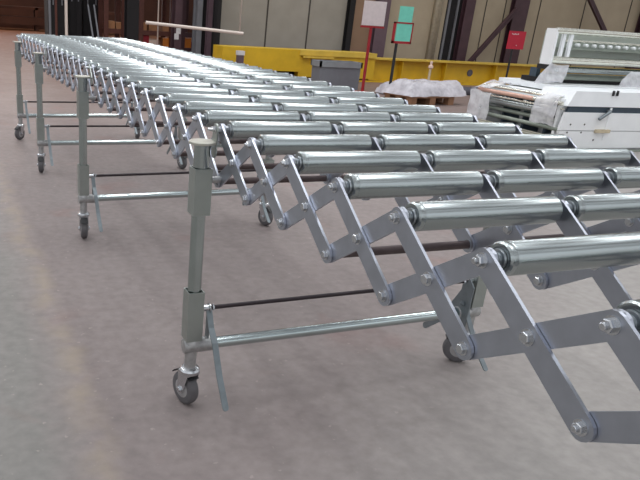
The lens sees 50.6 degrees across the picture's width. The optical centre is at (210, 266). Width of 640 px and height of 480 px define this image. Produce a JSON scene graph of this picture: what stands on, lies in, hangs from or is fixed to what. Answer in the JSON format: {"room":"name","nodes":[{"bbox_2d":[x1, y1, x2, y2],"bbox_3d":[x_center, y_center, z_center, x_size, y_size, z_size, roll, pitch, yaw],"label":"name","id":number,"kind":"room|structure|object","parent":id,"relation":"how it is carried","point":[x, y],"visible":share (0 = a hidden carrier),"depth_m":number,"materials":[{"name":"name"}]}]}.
{"room":"factory floor","nodes":[
{"label":"factory floor","id":0,"kind":"room"},
{"bbox_2d":[0,0,192,32],"bbox_3d":[-4.907,-13.415,27.387,32.000,7.000,0.200,-3,22,-18],"label":"wall","id":1,"kind":"structure","parent":0,"point":[150,6],"depth_m":27.82,"materials":[{"name":"brown"}]},
{"bbox_2d":[0,27,639,479],"bbox_3d":[0.443,-3.669,12.793,32.000,0.100,40.000,-3,22,-18],"label":"floor","id":2,"kind":"structure","parent":0,"point":[91,326],"depth_m":2.29,"materials":[{"name":"concrete"}]},
{"bbox_2d":[48,0,50,52],"bbox_3d":[-3.041,-5.426,12.445,0.047,3.000,0.047,-3,22,-18],"label":"pipe","id":3,"kind":"object","parent":2,"relation":"on","point":[49,1],"visible":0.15,"depth_m":12.66,"materials":[{"name":"red metal"}]},
{"bbox_2d":[44,0,64,57],"bbox_3d":[-3.181,-5.461,13.494,0.347,2.300,0.840,-3,22,-18],"label":"tall cabinet","id":4,"kind":"object","parent":2,"relation":"on","point":[60,3],"visible":0.38,"depth_m":13.30,"materials":[{"name":"black metal"}]},
{"bbox_2d":[55,0,57,35],"bbox_3d":[-2.928,-5.433,12.482,0.047,3.000,0.047,-3,22,-18],"label":"pipe","id":5,"kind":"object","parent":2,"relation":"on","point":[56,22],"visible":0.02,"depth_m":12.73,"materials":[{"name":"brown metal"}]},
{"bbox_2d":[0,5,120,30],"bbox_3d":[-8.713,-9.664,25.531,12.000,0.870,1.000,-3,22,-18],"label":"storage rack","id":6,"kind":"object","parent":2,"relation":"on","point":[37,21],"visible":0.25,"depth_m":25.58,"materials":[{"name":"brown metal"}]},
{"bbox_2d":[64,0,67,34],"bbox_3d":[-2.747,-5.444,12.542,0.058,3.000,0.058,-3,22,-18],"label":"pipe","id":7,"kind":"object","parent":2,"relation":"on","point":[65,1],"visible":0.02,"depth_m":12.76,"materials":[{"name":"white metal"}]},
{"bbox_2d":[68,0,81,35],"bbox_3d":[-2.866,-5.648,13.756,0.266,2.500,0.840,-3,22,-18],"label":"tall cabinet","id":8,"kind":"object","parent":2,"relation":"on","point":[74,6],"visible":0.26,"depth_m":13.57,"materials":[{"name":"black metal"}]},
{"bbox_2d":[82,0,97,37],"bbox_3d":[-2.617,-5.729,14.151,0.338,2.400,0.840,-3,22,-18],"label":"tall cabinet","id":9,"kind":"object","parent":2,"relation":"on","point":[86,29],"visible":0.38,"depth_m":13.93,"materials":[{"name":"black metal"}]},
{"bbox_2d":[87,5,93,37],"bbox_3d":[-2.348,-4.624,13.166,0.036,1.094,0.764,-6,23,-23],"label":"rod","id":10,"kind":"object","parent":2,"relation":"on","point":[87,5],"visible":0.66,"depth_m":13.20,"materials":[{"name":"grey paint"}]},
{"bbox_2d":[93,5,98,36],"bbox_3d":[-2.243,-4.633,13.198,0.036,1.101,0.765,-5,23,-22],"label":"rod","id":11,"kind":"object","parent":2,"relation":"on","point":[93,5],"visible":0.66,"depth_m":13.24,"materials":[{"name":"grey paint"}]},
{"bbox_2d":[98,0,123,37],"bbox_3d":[-1.986,-5.804,13.332,0.447,3.200,0.780,-3,22,-18],"label":"storage rack","id":12,"kind":"object","parent":2,"relation":"on","point":[103,5],"visible":0.38,"depth_m":13.37,"materials":[{"name":"brown metal"}]},
{"bbox_2d":[109,20,114,28],"bbox_3d":[-2.067,-4.939,13.496,0.162,0.152,0.400,-3,22,-18],"label":"carton","id":13,"kind":"object","parent":12,"relation":"on","point":[111,23],"visible":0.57,"depth_m":13.33,"materials":[{"name":"brown cardboard"}]},
{"bbox_2d":[115,22,120,28],"bbox_3d":[-1.903,-4.940,13.553,0.142,0.133,0.400,-3,22,-18],"label":"carton","id":14,"kind":"object","parent":12,"relation":"on","point":[117,24],"visible":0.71,"depth_m":13.37,"materials":[{"name":"brown cardboard"}]},
{"bbox_2d":[124,0,138,40],"bbox_3d":[-1.406,-6.785,12.071,0.225,6.000,0.300,-3,22,-18],"label":"steel column","id":15,"kind":"structure","parent":2,"relation":"on","point":[131,7],"depth_m":12.73,"materials":[{"name":"black metal"}]},
{"bbox_2d":[138,0,171,47],"bbox_3d":[-1.170,-5.853,13.599,0.738,3.200,0.780,-3,22,-18],"label":"storage rack","id":16,"kind":"object","parent":2,"relation":"on","point":[142,32],"visible":0.31,"depth_m":13.57,"materials":[{"name":"brown metal"}]},
{"bbox_2d":[143,35,148,42],"bbox_3d":[-1.414,-4.726,13.811,0.168,0.215,0.400,-3,22,-18],"label":"crate","id":17,"kind":"object","parent":16,"relation":"on","point":[145,37],"visible":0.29,"depth_m":13.63,"materials":[{"name":"red plastic"}]},
{"bbox_2d":[145,21,156,30],"bbox_3d":[-1.245,-4.998,13.760,0.168,0.174,0.400,-3,22,-18],"label":"carton","id":18,"kind":"object","parent":16,"relation":"on","point":[149,27],"visible":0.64,"depth_m":13.60,"materials":[{"name":"brown cardboard"}]},
{"bbox_2d":[149,39,156,44],"bbox_3d":[-1.256,-4.704,13.887,0.170,0.138,0.400,-3,22,-18],"label":"carton","id":19,"kind":"object","parent":16,"relation":"on","point":[152,41],"visible":0.36,"depth_m":13.71,"materials":[{"name":"cardboard"}]},
{"bbox_2d":[158,37,168,46],"bbox_3d":[-0.966,-4.736,13.964,0.182,0.178,0.400,-3,22,-18],"label":"storage bin","id":20,"kind":"object","parent":16,"relation":"on","point":[162,41],"visible":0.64,"depth_m":13.80,"materials":[{"name":"orange plastic"}]},
{"bbox_2d":[158,26,168,31],"bbox_3d":[-0.986,-4.996,13.852,0.127,0.136,0.400,-3,22,-18],"label":"carton","id":21,"kind":"object","parent":16,"relation":"on","point":[161,28],"visible":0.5,"depth_m":13.69,"materials":[{"name":"brown cardboard"}]},
{"bbox_2d":[170,0,182,49],"bbox_3d":[-0.548,-6.834,12.346,0.149,6.000,0.311,-3,22,-18],"label":"steel column","id":22,"kind":"structure","parent":2,"relation":"on","point":[177,5],"depth_m":13.06,"materials":[{"name":"brown metal"}]},
{"bbox_2d":[181,0,193,51],"bbox_3d":[-0.513,-5.892,13.813,0.347,3.200,0.780,-3,22,-18],"label":"storage rack","id":23,"kind":"object","parent":2,"relation":"on","point":[185,13],"visible":0.36,"depth_m":13.82,"materials":[{"name":"red metal"}]},
{"bbox_2d":[185,37,190,47],"bbox_3d":[-0.559,-4.771,14.094,0.175,0.199,0.400,-3,22,-18],"label":"storage bin","id":24,"kind":"object","parent":23,"relation":"on","point":[187,40],"visible":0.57,"depth_m":13.92,"materials":[{"name":"orange plastic"}]},
{"bbox_2d":[191,0,202,53],"bbox_3d":[-0.133,-6.786,12.290,0.102,6.000,0.300,-3,22,-18],"label":"steel column","id":25,"kind":"structure","parent":2,"relation":"on","point":[198,4],"depth_m":13.03,"materials":[{"name":"grey metal"}]},
{"bbox_2d":[201,0,206,54],"bbox_3d":[-0.029,-6.830,12.422,0.108,6.000,0.300,-3,22,-18],"label":"steel column","id":26,"kind":"structure","parent":2,"relation":"on","point":[204,1],"depth_m":13.05,"materials":[{"name":"grey metal"}]},
{"bbox_2d":[204,0,213,55],"bbox_3d":[0.205,-7.176,11.965,0.253,7.000,0.146,-3,22,-18],"label":"steel column","id":27,"kind":"structure","parent":2,"relation":"on","point":[209,13],"depth_m":12.87,"materials":[{"name":"brown metal"}]},
{"bbox_2d":[210,0,221,56],"bbox_3d":[0.239,-6.620,11.921,0.068,6.000,0.300,-3,22,-18],"label":"steel column","id":28,"kind":"structure","parent":2,"relation":"on","point":[217,5],"depth_m":12.64,"materials":[{"name":"black metal"}]},
{"bbox_2d":[236,50,244,62],"bbox_3d":[0.504,-3.527,11.602,0.130,0.493,0.130,-3,22,-18],"label":"bollard","id":29,"kind":"object","parent":2,"relation":"on","point":[239,54],"visible":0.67,"depth_m":11.51,"materials":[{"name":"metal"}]},
{"bbox_2d":[13,33,639,443],"bbox_3d":[-0.100,-0.529,3.212,1.089,0.821,6.018,-5,23,-21],"label":"conveyor","id":30,"kind":"object","parent":2,"relation":"on","point":[322,128],"visible":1,"depth_m":1.50,"materials":[{"name":"metal"}]},
{"bbox_2d":[311,59,362,89],"bbox_3d":[2.109,-3.245,11.200,0.788,0.450,0.360,-3,22,-18],"label":"plastic tub","id":31,"kind":"object","parent":2,"relation":"on","point":[335,72],"visible":0.82,"depth_m":11.06,"materials":[{"name":"grey plastic"}]},
{"bbox_2d":[341,0,355,50],"bbox_3d":[3.041,-7.373,12.963,0.123,7.000,0.143,-3,22,-18],"label":"steel column","id":32,"kind":"structure","parent":2,"relation":"on","point":[350,11],"depth_m":13.82,"materials":[{"name":"black metal"}]},
{"bbox_2d":[360,0,386,93],"bbox_3d":[2.538,-3.511,10.632,0.420,1.403,0.280,-3,22,-18],"label":"sign stand","id":33,"kind":"object","parent":2,"relation":"on","point":[374,12],"visible":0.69,"depth_m":10.45,"materials":[{"name":"red paint"}]},
{"bbox_2d":[360,25,383,28],"bbox_3d":[2.564,-3.803,10.499,0.420,0.030,0.024,-3,22,-18],"label":"tray","id":34,"kind":"object","parent":33,"relation":"on","point":[372,26],"depth_m":10.50,"materials":[{"name":"red paint"}]},
{"bbox_2d":[369,0,391,56],"bbox_3d":[3.752,-7.423,13.214,0.301,7.000,0.147,-3,22,-18],"label":"steel column","id":35,"kind":"structure","parent":2,"relation":"on","point":[378,38],"depth_m":14.12,"materials":[{"name":"brown metal"}]},
{"bbox_2d":[375,81,413,93],"bbox_3d":[3.195,-2.950,10.966,0.817,0.199,0.546,-5,23,-22],"label":"load","id":36,"kind":"object","parent":2,"relation":"on","point":[381,87],"visible":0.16,"depth_m":10.95,"materials":[{"name":"white"}]},
{"bbox_2d":[384,6,413,97],"bbox_3d":[2.845,-3.225,10.028,0.337,1.340,0.180,-3,22,-18],"label":"sign stand","id":37,"kind":"object","parent":2,"relation":"on","point":[404,30],"visible":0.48,"depth_m":9.88,"materials":[{"name":"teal plastic"}]},
{"bbox_2d":[383,92,454,104],"bbox_3d":[3.127,-2.532,9.969,0.920,0.123,0.559,-9,24,-30],"label":"wooden pallet","id":38,"kind":"object","parent":2,"relation":"on","point":[431,100],"visible":0.65,"depth_m":9.80,"materials":[{"name":"brown wood"}]},
{"bbox_2d":[382,78,465,96],"bbox_3d":[3.225,-2.704,9.934,1.225,0.233,0.626,-9,24,-30],"label":"load","id":39,"kind":"object","parent":38,"relation":"on","point":[423,88],"visible":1,"depth_m":9.76,"materials":[{"name":"white"}]},
{"bbox_2d":[427,61,432,79],"bbox_3d":[4.387,-3.885,13.260,0.098,0.450,0.100,-3,22,-18],"label":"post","id":40,"kind":"object","parent":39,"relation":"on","point":[430,66],"visible":0.91,"depth_m":13.21,"materials":[{"name":"beige wood"}]},
{"bbox_2d":[213,45,639,85],"bbox_3d":[5.452,-4.101,13.881,11.314,0.538,0.570,-4,22,-19],"label":"girder","id":41,"kind":"object","parent":2,"relation":"on","point":[296,62],"visible":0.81,"depth_m":13.10,"materials":[{"name":"metal"}]},
{"bbox_2d":[452,0,475,60],"bbox_3d":[5.819,-7.566,13.942,0.249,7.000,0.146,-3,22,-18],"label":"steel column","id":42,"kind":"structure","parent":2,"relation":"on","point":[468,6],"depth_m":14.77,"materials":[{"name":"brown metal"}]},
{"bbox_2d":[459,87,480,94],"bbox_3d":[5.279,-3.143,11.935,2.049,0.148,0.161,-3,22,-18],"label":"pipe","id":43,"kind":"object","parent":2,"relation":"on","point":[469,90],"visible":0.02,"depth_m":11.65,"materials":[{"name":"white plastic"}]},
{"bbox_2d":[478,120,533,133],"bbox_3d":[3.109,-1.406,6.998,0.030,0.143,1.000,-3,22,-18],"label":"metal slat","id":44,"kind":"object","parent":2,"relation":"on","point":[525,132],"visible":0.02,"depth_m":6.73,"materials":[{"name":"grey metal"}]},
{"bbox_2d":[478,118,542,133],"bbox_3d":[3.157,-1.414,7.011,0.030,0.155,1.000,-3,22,-18],"label":"metal slat","id":45,"kind":"object","parent":2,"relation":"on","point":[526,130],"visible":0.14,"depth_m":6.79,"materials":[{"name":"metal"}]},
{"bbox_2d":[499,0,530,63],"bbox_3d":[7.154,-7.659,14.412,0.408,7.000,0.150,-3,22,-18],"label":"steel column","id":46,"kind":"structure","parent":2,"relation":"on","point":[517,23],"depth_m":15.17,"materials":[{"name":"brown metal"}]},
{"bbox_2d":[467,6,519,61],"bbox_3d":[6.323,-5.185,14.934,1.194,1.352,0.120,-4,22,-19],"label":"diagonal brace","id":47,"kind":"object","parent":46,"relation":"attached to","point":[514,11],"visible":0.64,"depth_m":14.89,"materials":[{"name":"brown metal"}]},
{"bbox_2d":[505,31,526,84],"bbox_3d":[4.805,-3.208,10.652,0.322,1.101,0.260,-3,22,-18],"label":"sign stand","id":48,"kind":"object","parent":2,"relation":"on","point":[516,39],"visible":0.8,"depth_m":10.48,"materials":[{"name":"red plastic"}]},
{"bbox_2d":[472,77,639,151],"bbox_3d":[4.307,-1.730,7.411,2.415,0.598,1.420,-3,22,-18],"label":"machine","id":49,"kind":"object","parent":2,"relation":"on","point":[592,115],"visible":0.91,"depth_m":6.76,"materials":[{"name":"metal"}]},
{"bbox_2d":[521,27,639,85],"bbox_3d":[4.430,-2.300,7.470,2.270,0.676,0.526,-3,22,-18],"label":"machine","id":50,"kind":"object","parent":49,"relation":"on","point":[560,45],"visible":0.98,"depth_m":7.32,"materials":[{"name":"white metal"}]},
{"bbox_2d":[555,47,639,53],"bbox_3d":[4.586,-2.414,7.425,1.900,0.015,0.140,-3,22,-18],"label":"shelf","id":51,"kind":"object","parent":50,"relation":"attached to","point":[587,50],"depth_m":7.36,"materials":[{"name":"silver metal"}]},
{"bbox_2d":[625,14,639,68],"bbox_3d":[10.994,-7.927,15.765,0.548,7.000,0.153,-3,22,-18],"label":"steel column","id":52,"kind":"structure","parent":2,"relation":"on","point":[637,29],"depth_m":16.51,"materials":[{"name":"brown metal"}]},
{"bbox_2d":[219,0,639,68],"bbox_3d":[7.025,-7.707,14.516,14.230,7.000,0.120,-4,22,-19],"label":"wall","id":53,"kind":"structure","parent":0,"point":[287,19],"depth_m":14.48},
{"bbox_2d":[425,0,443,59],"bbox_3d":[5.080,-7.530,13.722,0.172,7.000,0.104,-3,22,-18],"label":"trim","id":54,"kind":"structure","parent":53,"relation":"attached to","point":[438,4],"depth_m":14.56,"materials":[{"name":"paint"}]},
{"bbox_2d":[264,0,632,67],"bbox_3d":[5.836,-7.600,14.032,9.706,7.000,0.013,-4,22,-19],"label":"trim","id":55,"kind":"structure","parent":53,"relation":"attached to","point":[268,0],"depth_m":15.09,"materials":[{"name":"brown metal"}]},
{"bbox_2d":[438,0,459,59],"bbox_3d":[5.468,-5.807,14.612,0.517,3.200,0.030,-4,22,-19],"label":"door","id":56,"kind":"structure","parent":53,"relation":"in","point":[449,2],"depth_m":14.75,"materials":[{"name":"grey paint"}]},
{"bbox_2d":[587,0,606,30],"bbox_3d":[9.082,-6.014,15.645,0.935,0.903,0.120,-4,22,-19],"label":"diagonal brace","id":57,"kind":"object","parent":53,"relation":"attached to","point":[591,3],"visible":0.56,"depth_m":15.65,"materials":[{"name":"red metal"}]},
{"bbox_3d":[1.571,-9.482,8.276,32.000,0.100,34.100,-3,22,-18],"label":"ceiling","id":58,"kind":"structure","parent":0,"visible":0},
{"bbox_2d":[146,0,243,39],"bbox_3d":[-0.029,-6.119,8.228,1.428,6.311,0.044,-3,22,-18],"label":"pipe","id":59,"kind":"object","parent":58,"relation":"hanging from","point":[157,23],"visible":1,"depth_m":9.26,"materials":[{"name":"white metal"}]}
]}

